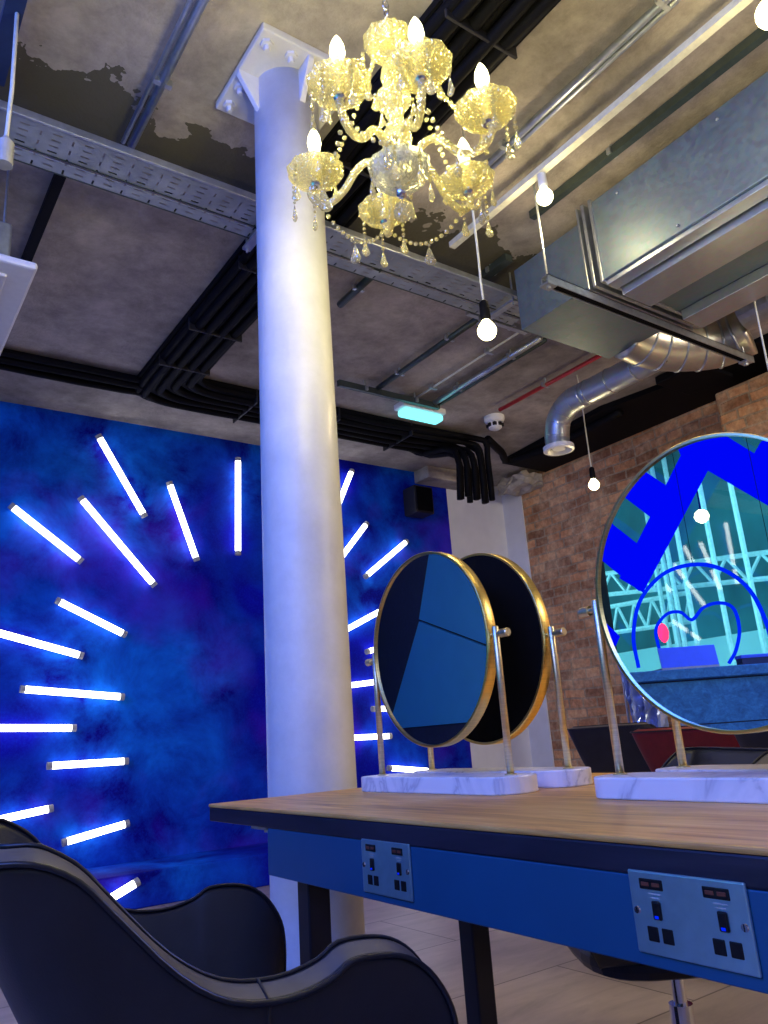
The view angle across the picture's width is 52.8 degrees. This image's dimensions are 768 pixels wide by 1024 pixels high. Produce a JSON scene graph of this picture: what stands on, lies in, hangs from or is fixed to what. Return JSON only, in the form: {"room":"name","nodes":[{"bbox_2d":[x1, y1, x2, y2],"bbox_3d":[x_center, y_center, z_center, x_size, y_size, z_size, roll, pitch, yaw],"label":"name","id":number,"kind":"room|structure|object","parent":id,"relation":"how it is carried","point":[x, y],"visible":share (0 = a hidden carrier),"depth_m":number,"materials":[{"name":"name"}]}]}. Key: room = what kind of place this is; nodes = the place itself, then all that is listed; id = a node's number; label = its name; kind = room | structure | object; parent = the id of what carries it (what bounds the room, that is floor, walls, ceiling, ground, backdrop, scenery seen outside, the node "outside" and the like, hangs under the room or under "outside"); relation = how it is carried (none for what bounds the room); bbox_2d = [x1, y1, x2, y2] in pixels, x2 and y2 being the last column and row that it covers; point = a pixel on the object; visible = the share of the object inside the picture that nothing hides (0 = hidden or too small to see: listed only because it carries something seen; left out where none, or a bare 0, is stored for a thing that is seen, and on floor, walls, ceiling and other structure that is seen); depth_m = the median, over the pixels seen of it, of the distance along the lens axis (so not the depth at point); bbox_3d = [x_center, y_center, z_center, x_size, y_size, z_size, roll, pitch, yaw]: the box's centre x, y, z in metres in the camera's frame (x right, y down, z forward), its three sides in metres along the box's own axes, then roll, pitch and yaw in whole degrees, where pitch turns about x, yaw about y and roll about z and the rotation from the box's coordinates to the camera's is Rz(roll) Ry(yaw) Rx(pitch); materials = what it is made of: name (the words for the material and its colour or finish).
{"room":"hair salon","nodes":[
{"label":"hair salon","id":0,"kind":"room"},
{"bbox_2d":[0,401,532,868],"bbox_3d":[-1.730,0.965,5.763,7.850,3.375,0.150,8,-20,-34],"label":"wall","id":1,"kind":"structure","parent":0,"point":[189,666],"depth_m":5.71,"materials":[{"name":"blue paint"}]},
{"bbox_2d":[0,804,53,820],"bbox_3d":[-2.331,1.911,4.854,0.478,0.102,0.075,8,-20,-34],"label":"tube","id":2,"kind":"object","parent":1,"relation":"attached to","point":[49,808],"visible":1,"depth_m":4.88,"materials":[{"name":"white"}]},
{"bbox_2d":[0,724,76,731],"bbox_3d":[-2.335,1.403,5.026,0.639,0.077,0.075,8,-20,-34],"label":"tube","id":3,"kind":"object","parent":1,"relation":"attached to","point":[3,727],"visible":1,"depth_m":5.05,"materials":[{"name":"white glass"}]},
{"bbox_2d":[0,630,83,658],"bbox_3d":[-2.381,0.865,5.178,0.723,0.242,0.075,8,-20,-34],"label":"tube","id":4,"kind":"object","parent":1,"relation":"attached to","point":[4,634],"visible":1,"depth_m":5.19,"materials":[{"name":"white"}]},
{"bbox_2d":[7,502,83,564],"bbox_3d":[-2.370,0.157,5.430,0.521,0.404,0.075,8,-20,-34],"label":"tube","id":5,"kind":"object","parent":1,"relation":"attached to","point":[12,506],"visible":1,"depth_m":5.40,"materials":[{"name":"white"}]},
{"bbox_2d":[19,685,124,700],"bbox_3d":[-2.108,1.230,5.252,0.681,0.116,0.075,8,-20,-34],"label":"tube","id":6,"kind":"object","parent":1,"relation":"attached to","point":[23,689],"visible":1,"depth_m":5.22,"materials":[{"name":"white"}]},
{"bbox_2d":[46,757,128,769],"bbox_3d":[-1.982,1.685,5.186,0.524,0.053,0.075,8,-20,-34],"label":"tube","id":7,"kind":"object","parent":1,"relation":"attached to","point":[115,761],"visible":1,"depth_m":5.15,"materials":[{"name":"white"}]},
{"bbox_2d":[54,597,127,637],"bbox_3d":[-2.062,0.747,5.451,0.506,0.275,0.075,8,-20,-34],"label":"tube","id":8,"kind":"object","parent":1,"relation":"attached to","point":[58,601],"visible":1,"depth_m":5.42,"materials":[{"name":"white"}]},
{"bbox_2d":[61,819,129,846],"bbox_3d":[-1.899,2.113,5.100,0.433,0.120,0.075,8,-20,-34],"label":"tube","id":9,"kind":"object","parent":1,"relation":"attached to","point":[67,841],"visible":1,"depth_m":5.07,"materials":[{"name":"white"}]},
{"bbox_2d":[77,495,156,587],"bbox_3d":[-1.964,0.224,5.703,0.598,0.658,0.075,8,-20,-34],"label":"tube","id":10,"kind":"object","parent":1,"relation":"attached to","point":[81,499],"visible":1,"depth_m":5.68,"materials":[{"name":"white glass"}]},
{"bbox_2d":[95,433,147,517],"bbox_3d":[-1.989,-0.268,5.855,0.409,0.628,0.075,8,-20,-34],"label":"tube","id":11,"kind":"object","parent":1,"relation":"attached to","point":[99,437],"visible":1,"depth_m":5.83,"materials":[{"name":"white glass"}]},
{"bbox_2d":[111,877,140,899],"bbox_3d":[-1.562,2.245,4.567,0.243,0.138,0.075,8,-20,-34],"label":"tube","id":12,"kind":"object","parent":1,"relation":"attached to","point":[134,883],"visible":0.58,"depth_m":4.57,"materials":[{"name":"white plastic"}]},
{"bbox_2d":[87,842,269,908],"bbox_3d":[-2.035,2.308,4.615,4.250,0.200,0.570,8,-20,-34],"label":"trim","id":13,"kind":"structure","parent":1,"relation":"attached to","point":[171,879],"depth_m":4.90,"materials":[{"name":"blue paint"}]},
{"bbox_2d":[166,481,199,561],"bbox_3d":[-1.573,0.076,6.040,0.274,0.633,0.075,8,-20,-34],"label":"tube","id":14,"kind":"object","parent":1,"relation":"attached to","point":[172,492],"visible":1,"depth_m":6.01,"materials":[{"name":"white"}]},
{"bbox_2d":[234,457,240,555],"bbox_3d":[-1.204,-0.049,6.353,0.060,0.834,0.075,8,-20,-34],"label":"tube","id":15,"kind":"object","parent":1,"relation":"attached to","point":[237,468],"visible":1,"depth_m":6.32,"materials":[{"name":"white"}]},
{"bbox_2d":[341,468,353,503],"bbox_3d":[-0.380,-0.163,6.995,0.274,0.505,0.075,8,-20,-34],"label":"tube","id":16,"kind":"object","parent":1,"relation":"attached to","point":[351,471],"visible":0.52,"depth_m":7.03,"materials":[{"name":"white"}]},
{"bbox_2d":[344,521,368,556],"bbox_3d":[-0.277,0.259,6.924,0.346,0.391,0.075,8,-20,-34],"label":"tube","id":17,"kind":"object","parent":1,"relation":"attached to","point":[365,525],"visible":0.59,"depth_m":6.92,"materials":[{"name":"white"}]},
{"bbox_2d":[351,680,373,687],"bbox_3d":[-0.108,1.462,6.633,0.555,0.098,0.075,8,-20,-34],"label":"tube","id":18,"kind":"object","parent":1,"relation":"attached to","point":[367,682],"visible":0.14,"depth_m":6.54,"materials":[{"name":"white"}]},
{"bbox_2d":[348,610,377,630],"bbox_3d":[-0.194,0.950,6.747,0.494,0.266,0.075,8,-20,-34],"label":"tube","id":19,"kind":"object","parent":1,"relation":"attached to","point":[357,623],"visible":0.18,"depth_m":6.72,"materials":[{"name":"white glass"}]},
{"bbox_2d":[364,647,373,654],"bbox_3d":[0.023,1.182,6.826,0.472,0.156,0.075,8,-20,-34],"label":"tube","id":20,"kind":"object","parent":1,"relation":"attached to","point":[369,650],"visible":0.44,"depth_m":6.67,"materials":[{"name":"white glass"}]},
{"bbox_2d":[354,733,392,739],"bbox_3d":[-0.137,1.880,6.468,0.462,0.056,0.075,8,-20,-34],"label":"tube","id":21,"kind":"object","parent":1,"relation":"attached to","point":[386,735],"visible":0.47,"depth_m":6.45,"materials":[{"name":"white glass"}]},
{"bbox_2d":[370,706,385,711],"bbox_3d":[0.124,1.706,6.719,0.567,0.058,0.075,8,-20,-34],"label":"tube","id":22,"kind":"object","parent":1,"relation":"attached to","point":[372,708],"visible":0.27,"depth_m":6.57,"materials":[{"name":"white"}]},
{"bbox_2d":[363,539,408,578],"bbox_3d":[0.016,0.428,7.081,0.528,0.414,0.075,8,-20,-34],"label":"tube","id":23,"kind":"object","parent":1,"relation":"attached to","point":[405,542],"visible":1,"depth_m":7.04,"materials":[{"name":"white glass"}]},
{"bbox_2d":[386,765,428,772],"bbox_3d":[0.209,2.200,6.611,0.447,0.105,0.075,8,-20,-34],"label":"tube","id":24,"kind":"object","parent":1,"relation":"attached to","point":[389,767],"visible":0.67,"depth_m":6.55,"materials":[{"name":"white"}]},
{"bbox_2d":[403,485,433,518],"bbox_3d":[0.315,-0.091,7.367,0.222,0.269,0.248,8,-20,-34],"label":"wall speaker","id":25,"kind":"object","parent":1,"relation":"attached to","point":[418,500],"visible":1,"depth_m":7.27},
{"bbox_2d":[416,486,432,511],"bbox_3d":[0.383,-0.122,7.274,0.182,0.229,0.010,8,-20,-34],"label":"grille","id":26,"kind":"object","parent":25,"relation":"attached to","point":[424,495],"depth_m":7.26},
{"bbox_2d":[414,465,487,492],"bbox_3d":[0.705,-0.319,7.747,0.851,0.124,0.219,8,-20,-34],"label":"trim","id":27,"kind":"structure","parent":1,"relation":"attached to","point":[428,475],"depth_m":7.55,"materials":[{"name":"concrete"}]},
{"bbox_2d":[0,0,767,485],"bbox_3d":[0.654,-1.902,2.837,7.850,0.150,9.050,8,-20,-34],"label":"ceiling","id":28,"kind":"structure","parent":0,"point":[115,275],"depth_m":3.70,"materials":[{"name":"concrete"}]},
{"bbox_2d":[0,12,18,170],"bbox_3d":[-1.227,-1.424,2.547,0.052,0.678,0.052,8,-20,-34],"label":"holder","id":29,"kind":"object","parent":28,"relation":"hanging from","point":[7,145],"visible":0.99,"depth_m":2.50,"materials":[{"name":"white metal"}]},
{"bbox_2d":[0,135,14,170],"bbox_3d":[-1.208,-1.152,2.467,0.052,0.110,0.052,8,-20,-34],"label":"socket","id":30,"kind":"object","parent":29,"relation":"attached to","point":[7,145],"depth_m":2.45,"materials":[{"name":"white plastic"}]},
{"bbox_2d":[0,0,26,86],"bbox_3d":[-0.956,-1.852,2.216,0.060,0.040,1.748,8,-20,-34],"label":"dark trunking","id":31,"kind":"object","parent":28,"relation":"attached to","point":[10,7],"visible":1,"depth_m":2.68,"materials":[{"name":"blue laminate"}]},
{"bbox_2d":[0,170,37,354],"bbox_3d":[-2.093,-1.175,3.380,0.920,0.570,0.950,8,-20,-34],"label":"panel","id":32,"kind":"object","parent":28,"relation":"hanging from","point":[17,275],"depth_m":3.29,"materials":[{"name":"white plastic"}]},
{"bbox_2d":[21,170,65,261],"bbox_3d":[-1.982,-1.209,4.162,0.045,0.030,2.032,8,-20,-34],"label":"dark trunking","id":33,"kind":"object","parent":28,"relation":"attached to","point":[57,182],"visible":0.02,"depth_m":3.62,"materials":[{"name":"black metal"}]},
{"bbox_2d":[120,0,208,148],"bbox_3d":[-0.417,-1.857,2.364,0.080,0.058,2.284,8,-20,-34],"label":"conduit","id":34,"kind":"object","parent":28,"relation":"attached to","point":[162,81],"visible":0.96,"depth_m":2.90,"materials":[{"name":"metal"}]},
{"bbox_2d":[0,100,519,325],"bbox_3d":[-0.957,-1.439,3.389,4.330,0.210,0.312,8,-20,-34],"label":"cable tray","id":35,"kind":"object","parent":28,"relation":"hanging from","point":[36,121],"visible":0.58,"depth_m":3.43,"materials":[{"name":"metal"}]},
{"bbox_2d":[0,0,560,503],"bbox_3d":[0.083,-1.388,3.033,5.747,0.638,6.281,8,-20,-34],"label":"cable bundle","id":36,"kind":"object","parent":28,"relation":"attached to","point":[486,32],"visible":0.7,"depth_m":4.64,"materials":[{"name":"black plastic"}]},
{"bbox_2d":[337,268,380,307],"bbox_3d":[-0.146,-1.278,4.392,0.070,0.062,0.401,8,-20,-34],"label":"conduit","id":37,"kind":"object","parent":28,"relation":"attached to","point":[359,287],"visible":0.9,"depth_m":4.40,"materials":[{"name":"grey metal"}]},
{"bbox_2d":[337,379,439,409],"bbox_3d":[0.048,-0.884,5.726,0.908,0.092,0.063,8,-20,-34],"label":"rail","id":38,"kind":"object","parent":28,"relation":"hanging from","point":[340,383],"visible":1,"depth_m":5.68,"materials":[{"name":"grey metal"}]},
{"bbox_2d":[286,0,521,266],"bbox_3d":[0.013,-1.323,2.066,0.608,1.305,0.585,8,-20,-34],"label":"chandelier","id":39,"kind":"object","parent":28,"relation":"hanging from","point":[412,62],"visible":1,"depth_m":1.87,"materials":[{"name":"yellow glass"}]},
{"bbox_2d":[307,130,320,150],"bbox_3d":[-0.182,-0.940,2.030,0.036,0.163,0.037,8,-20,-34],"label":"bulb","id":40,"kind":"object","parent":39,"relation":"on","point":[314,142],"depth_m":2.03,"materials":[{"name":"white glass"}]},
{"bbox_2d":[329,35,344,56],"bbox_3d":[-0.105,-1.023,1.766,0.036,0.163,0.037,8,-20,-34],"label":"bulb","id":41,"kind":"object","parent":39,"relation":"on","point":[336,46],"depth_m":1.76,"materials":[{"name":"white glass"}]},
{"bbox_2d":[408,17,423,39],"bbox_3d":[0.074,-1.045,1.734,0.036,0.163,0.037,8,-20,-34],"label":"bulb","id":42,"kind":"object","parent":39,"relation":"on","point":[415,28],"depth_m":1.73,"materials":[{"name":"white glass"}]},
{"bbox_2d":[458,137,469,162],"bbox_3d":[0.219,-0.948,2.099,0.036,0.163,0.037,8,-20,-34],"label":"bulb","id":43,"kind":"object","parent":39,"relation":"on","point":[462,143],"depth_m":2.10,"materials":[{"name":"white glass"}]},
{"bbox_2d":[474,63,489,86],"bbox_3d":[0.239,-1.018,1.866,0.036,0.163,0.037,8,-20,-34],"label":"bulb","id":44,"kind":"object","parent":39,"relation":"on","point":[481,77],"depth_m":1.86,"materials":[{"name":"white glass"}]},
{"bbox_2d":[394,402,445,424],"bbox_3d":[0.280,-0.788,5.993,0.415,0.153,0.130,8,-20,-34],"label":"emergency light","id":45,"kind":"object","parent":28,"relation":"attached to","point":[405,410],"visible":0.88,"depth_m":5.93,"materials":[{"name":"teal plastic"}]},
{"bbox_2d":[398,407,442,424],"bbox_3d":[0.283,-0.741,5.979,0.375,0.055,0.110,8,-20,-34],"label":"diffuser","id":46,"kind":"object","parent":45,"relation":"attached to","point":[422,414],"depth_m":5.94,"materials":[{"name":"teal plastic"}]},
{"bbox_2d":[376,318,478,389],"bbox_3d":[0.266,-1.060,5.234,0.070,0.060,1.101,8,-20,-34],"label":"conduit","id":47,"kind":"object","parent":28,"relation":"attached to","point":[451,337],"visible":0.93,"depth_m":5.16,"materials":[{"name":"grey metal"}]},
{"bbox_2d":[416,332,518,397],"bbox_3d":[0.536,-1.012,5.488,0.070,0.045,1.226,8,-20,-34],"label":"conduit","id":48,"kind":"object","parent":28,"relation":"attached to","point":[487,350],"visible":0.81,"depth_m":5.39,"materials":[{"name":"metal"}]},
{"bbox_2d":[461,127,496,340],"bbox_3d":[0.374,-1.167,3.183,0.076,1.024,0.076,8,-20,-34],"label":"pendant bulb","id":49,"kind":"object","parent":28,"relation":"hanging from","point":[487,330],"visible":0.91,"depth_m":3.06,"materials":[{"name":"white glass"}]},
{"bbox_2d":[432,336,546,405],"bbox_3d":[0.718,-1.001,5.523,0.098,0.072,1.123,8,-20,-34],"label":"conduit","id":50,"kind":"object","parent":28,"relation":"attached to","point":[510,357],"visible":0.98,"depth_m":5.45,"materials":[{"name":"metal"}]},
{"bbox_2d":[472,253,512,286],"bbox_3d":[0.596,-1.353,4.317,0.070,0.060,0.285,8,-20,-34],"label":"rail","id":51,"kind":"object","parent":28,"relation":"hanging from","point":[503,261],"visible":0.9,"depth_m":4.26,"materials":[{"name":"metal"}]},
{"bbox_2d":[484,413,504,430],"bbox_3d":[0.916,-0.733,6.405,0.170,0.115,0.170,8,-20,-34],"label":"smoke detector","id":52,"kind":"object","parent":28,"relation":"attached to","point":[493,421],"visible":1,"depth_m":6.35,"materials":[{"name":"white plastic"}]},
{"bbox_2d":[465,307,527,334],"bbox_3d":[0.690,-1.202,4.740,0.485,0.122,0.063,8,-20,-34],"label":"rail","id":53,"kind":"object","parent":28,"relation":"hanging from","point":[515,327],"visible":0.32,"depth_m":4.76,"materials":[{"name":"metal"}]},
{"bbox_2d":[498,355,601,411],"bbox_3d":[1.481,-1.097,5.370,0.070,0.076,1.988,8,-20,-34],"label":"pipe","id":54,"kind":"object","parent":28,"relation":"hanging from","point":[544,384],"visible":0.53,"depth_m":5.71,"materials":[{"name":"metal"}]},
{"bbox_2d":[455,0,680,201],"bbox_3d":[1.003,-1.835,2.780,0.082,0.056,2.438,8,-20,-34],"label":"conduit","id":55,"kind":"object","parent":28,"relation":"attached to","point":[660,8],"visible":0.7,"depth_m":3.05,"materials":[{"name":"metal"}]},
{"bbox_2d":[576,375,598,489],"bbox_3d":[1.466,-0.589,5.624,0.076,0.905,0.076,8,-20,-34],"label":"pendant bulb","id":56,"kind":"object","parent":28,"relation":"hanging from","point":[593,484],"visible":0.94,"depth_m":5.52,"materials":[{"name":"white glass"}]},
{"bbox_2d":[449,0,753,248],"bbox_3d":[1.023,-1.694,3.081,0.036,0.030,2.366,8,-20,-34],"label":"ceiling pipe","id":57,"kind":"object","parent":28,"relation":"attached to","point":[733,8],"visible":1,"depth_m":3.16,"materials":[{"name":"silver metal"}]},
{"bbox_2d":[536,172,552,205],"bbox_3d":[0.719,-1.462,3.492,0.076,0.173,0.076,8,-20,-34],"label":"pendant bulb","id":58,"kind":"object","parent":57,"relation":"hanging from","point":[544,197],"visible":1,"depth_m":3.46,"materials":[{"name":"white glass"}]},
{"bbox_2d":[485,333,767,471],"bbox_3d":[2.831,-1.256,5.074,1.206,0.112,6.000,8,-20,-34],"label":"ceiling beam","id":59,"kind":"structure","parent":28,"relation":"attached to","point":[674,395],"depth_m":6.37,"materials":[{"name":"metal"}]},
{"bbox_2d":[533,183,754,365],"bbox_3d":[1.382,-1.206,4.012,1.677,0.617,0.050,8,-20,-34],"label":"support strut","id":60,"kind":"object","parent":28,"relation":"hanging from","point":[549,282],"visible":0.86,"depth_m":3.80,"materials":[{"name":"metal"}]},
{"bbox_2d":[540,281,556,290],"bbox_3d":[0.739,-1.015,3.475,0.060,0.010,0.050,8,-20,-34],"label":"washer","id":61,"kind":"object","parent":60,"relation":"in","point":[548,285],"depth_m":3.47,"materials":[{"name":"metal"}]},
{"bbox_2d":[514,71,767,358],"bbox_3d":[2.307,-1.683,2.620,0.835,0.500,4.550,8,-20,-34],"label":"duct","id":62,"kind":"object","parent":60,"relation":"on","point":[681,240],"visible":0.94,"depth_m":3.54,"materials":[{"name":"metal"}]},
{"bbox_2d":[614,312,757,372],"bbox_3d":[1.771,-1.006,4.538,0.832,0.354,0.375,-4,-16,1],"label":"flexible duct","id":63,"kind":"object","parent":62,"relation":"attached to","point":[661,351],"visible":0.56,"depth_m":4.43,"materials":[{"name":"metal"}]},
{"bbox_2d":[543,361,658,455],"bbox_3d":[1.438,-0.722,5.032,0.210,0.393,1.085,8,-20,-34],"label":"duct","id":64,"kind":"object","parent":63,"relation":"attached to","point":[621,375],"visible":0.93,"depth_m":5.13,"materials":[{"name":"metal"}]},
{"bbox_2d":[543,441,574,455],"bbox_3d":[1.202,-0.434,5.322,0.210,0.035,0.210,8,-20,-34],"label":"outlet","id":65,"kind":"object","parent":64,"relation":"attached to","point":[551,448],"depth_m":5.29,"materials":[{"name":"white metal"}]},
{"bbox_2d":[734,295,767,329],"bbox_3d":[2.713,-1.446,3.401,0.216,0.216,2.430,8,-20,-34],"label":"duct","id":66,"kind":"object","parent":63,"relation":"attached to","point":[746,315],"visible":0.5,"depth_m":4.23,"materials":[{"name":"metal"}]},
{"bbox_2d":[738,359,752,365],"bbox_3d":[2.040,-0.843,4.367,0.060,0.010,0.050,8,-20,-34],"label":"washer","id":67,"kind":"object","parent":60,"relation":"in","point":[744,362],"depth_m":4.36,"materials":[{"name":"metal"}]},
{"bbox_2d":[529,28,767,219],"bbox_3d":[1.312,-1.762,3.096,0.056,0.060,2.014,8,-20,-34],"label":"rail","id":68,"kind":"object","parent":28,"relation":"hanging from","point":[758,36],"visible":1,"depth_m":3.27,"materials":[{"name":"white metal"}]},
{"bbox_2d":[753,301,767,368],"bbox_3d":[1.874,-0.853,3.835,0.090,1.459,0.090,8,-20,-34],"label":"pendant bulb","id":69,"kind":"object","parent":28,"relation":"hanging from","point":[754,302],"visible":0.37,"depth_m":3.84,"materials":[{"name":"white"}]},
{"bbox_2d":[755,0,767,29],"bbox_3d":[1.294,-1.773,2.628,0.100,0.302,0.100,8,-20,-34],"label":"pendant bulb","id":70,"kind":"object","parent":28,"relation":"hanging from","point":[761,14],"visible":1,"depth_m":2.59,"materials":[{"name":"white glass"}]},
{"bbox_2d":[0,885,767,1023],"bbox_3d":[0.887,1.449,1.852,7.850,0.100,9.050,8,-20,-34],"label":"floor","id":71,"kind":"structure","parent":0,"point":[536,981],"depth_m":2.71,"materials":[{"name":"wood"}]},
{"bbox_2d":[0,818,458,1023],"bbox_3d":[-0.302,0.830,1.052,0.606,0.794,0.631,5,-19,-29],"label":"tub chair","id":72,"kind":"object","parent":71,"relation":"on","point":[71,953],"visible":1,"depth_m":0.85,"materials":[{"name":"black leather"}]},
{"bbox_2d":[216,22,364,970],"bbox_3d":[-0.272,-0.069,2.589,0.421,3.375,0.430,8,-20,-34],"label":"column","id":73,"kind":"structure","parent":71,"relation":"on","point":[310,724],"depth_m":2.50,"materials":[{"name":"white paint"}]},
{"bbox_2d":[209,773,767,1023],"bbox_3d":[0.711,0.769,1.008,0.939,0.750,2.700,7,-19,-33],"label":"table","id":74,"kind":"object","parent":71,"relation":"on","point":[552,865],"visible":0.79,"depth_m":1.09,"materials":[{"name":"brown wood"}]},
{"bbox_2d":[361,838,413,901],"bbox_3d":[0.002,0.586,1.272,0.008,0.084,0.146,7,-19,-32],"label":"wall socket","id":75,"kind":"object","parent":74,"relation":"attached to","point":[387,868],"visible":1,"depth_m":1.27,"materials":[{"name":"metal"}]},
{"bbox_2d":[370,858,374,870],"bbox_3d":[-0.020,0.593,1.302,0.004,0.019,0.011,7,-19,-33],"label":"rocker switch","id":76,"kind":"object","parent":75,"relation":"attached to","point":[372,860],"depth_m":1.30,"materials":[{"name":"black plastic"}]},
{"bbox_2d":[396,862,401,875],"bbox_3d":[0.024,0.571,1.238,0.004,0.019,0.011,7,-19,-33],"label":"rocker switch","id":77,"kind":"object","parent":75,"relation":"attached to","point":[398,864],"depth_m":1.24,"materials":[{"name":"black plastic"}]},
{"bbox_2d":[361,551,537,795],"bbox_3d":[0.115,0.382,1.897,0.124,0.572,0.590,7,-19,-33],"label":"vanity mirror","id":78,"kind":"object","parent":74,"relation":"on","point":[436,660],"visible":1,"depth_m":1.85,"materials":[{"name":"blue mirror"}]},
{"bbox_2d":[376,554,485,744],"bbox_3d":[0.106,0.334,1.907,0.003,0.463,0.463,7,-19,-32],"label":"mirror glass","id":79,"kind":"object","parent":78,"relation":"attached to","point":[431,638],"depth_m":1.89,"materials":[{"name":"blue mirror"}]},
{"bbox_2d":[414,553,592,787],"bbox_3d":[0.254,0.395,1.994,0.124,0.581,0.594,7,-19,-33],"label":"vanity mirror","id":80,"kind":"object","parent":74,"relation":"on","point":[529,653],"visible":0.52,"depth_m":1.86,"materials":[{"name":"black mirror"}]},
{"bbox_2d":[578,432,767,803],"bbox_3d":[0.548,0.158,1.262,0.124,0.584,0.596,7,-19,-33],"label":"vanity mirror","id":81,"kind":"object","parent":74,"relation":"on","point":[680,605],"visible":1,"depth_m":1.29,"materials":[{"name":"multicoloured mirror"}]},
{"bbox_2d":[628,869,761,977],"bbox_3d":[0.318,0.426,0.809,0.008,0.084,0.146,7,-19,-32],"label":"wall socket","id":82,"kind":"object","parent":74,"relation":"attached to","point":[708,922],"visible":1,"depth_m":0.80,"materials":[{"name":"metal"}]},
{"bbox_2d":[651,901,662,920],"bbox_3d":[0.296,0.432,0.840,0.004,0.019,0.011,7,-19,-33],"label":"rocker switch","id":83,"kind":"object","parent":82,"relation":"attached to","point":[656,906],"depth_m":0.84,"materials":[{"name":"black plastic"}]},
{"bbox_2d":[717,911,729,932],"bbox_3d":[0.340,0.410,0.775,0.004,0.019,0.011,7,-19,-33],"label":"rocker switch","id":84,"kind":"object","parent":82,"relation":"attached to","point":[723,917],"depth_m":0.77,"materials":[{"name":"black plastic"}]},
{"bbox_2d":[655,718,767,771],"bbox_3d":[0.691,0.181,1.352,0.124,0.572,0.590,7,-19,-33],"label":"vanity mirror","id":85,"kind":"object","parent":74,"relation":"on","point":[683,767],"visible":0.09,"depth_m":1.45,"materials":[{"name":"white stone"}]},
{"bbox_2d":[567,722,655,772],"bbox_3d":[1.587,1.764,4.820,0.606,0.874,0.631,9,-21,-37],"label":"tub chair","id":86,"kind":"object","parent":71,"relation":"on","point":[593,744],"visible":0.38,"depth_m":4.79,"materials":[{"name":"black leather"}]},
{"bbox_2d":[617,665,668,726],"bbox_3d":[1.970,1.568,5.805,0.127,1.752,0.430,8,-20,-34],"label":"curtain","id":87,"kind":"object","parent":71,"relation":"on","point":[641,710],"visible":0.17,"depth_m":5.85,"materials":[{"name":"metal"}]},
{"bbox_2d":[567,747,767,1023],"bbox_3d":[0.701,1.013,1.913,0.606,0.794,0.631,-4,-16,-1],"label":"tub chair","id":88,"kind":"object","parent":71,"relation":"on","point":[681,1010],"visible":0.08,"depth_m":1.84,"materials":[{"name":"black leather"}]},
{"bbox_2d":[630,726,739,771],"bbox_3d":[1.611,1.421,3.606,0.606,0.844,0.631,6,-19,-31],"label":"tub chair","id":89,"kind":"object","parent":71,"relation":"on","point":[656,745],"visible":0.15,"depth_m":3.63,"materials":[{"name":"red leather"}]},
{"bbox_2d":[734,731,767,747],"bbox_3d":[1.708,1.157,2.714,0.606,0.834,0.631,6,-19,-31],"label":"tub chair","id":90,"kind":"object","parent":71,"relation":"on","point":[750,740],"visible":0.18,"depth_m":2.83,"materials":[{"name":"black leather"}]},
{"bbox_2d":[502,400,722,766],"bbox_3d":[3.882,0.196,4.474,0.162,3.375,8.650,8,-20,-34],"label":"wall","id":91,"kind":"structure","parent":0,"point":[554,531],"depth_m":7.27,"materials":[{"name":"brown brick"}]},
{"bbox_2d":[497,470,543,495],"bbox_3d":[1.373,-0.284,7.817,0.295,0.181,0.386,8,-20,-34],"label":"plaster","id":92,"kind":"object","parent":91,"relation":"attached to","point":[519,484],"depth_m":7.74,"materials":[{"name":"concrete"}]},
{"bbox_2d":[715,372,767,436],"bbox_3d":[4.253,-0.021,3.585,0.400,3.240,5.130,8,-20,-34],"label":"brick wall","id":93,"kind":"structure","parent":91,"relation":"attached to","point":[742,407],"depth_m":5.69,"materials":[{"name":"brown brick"}]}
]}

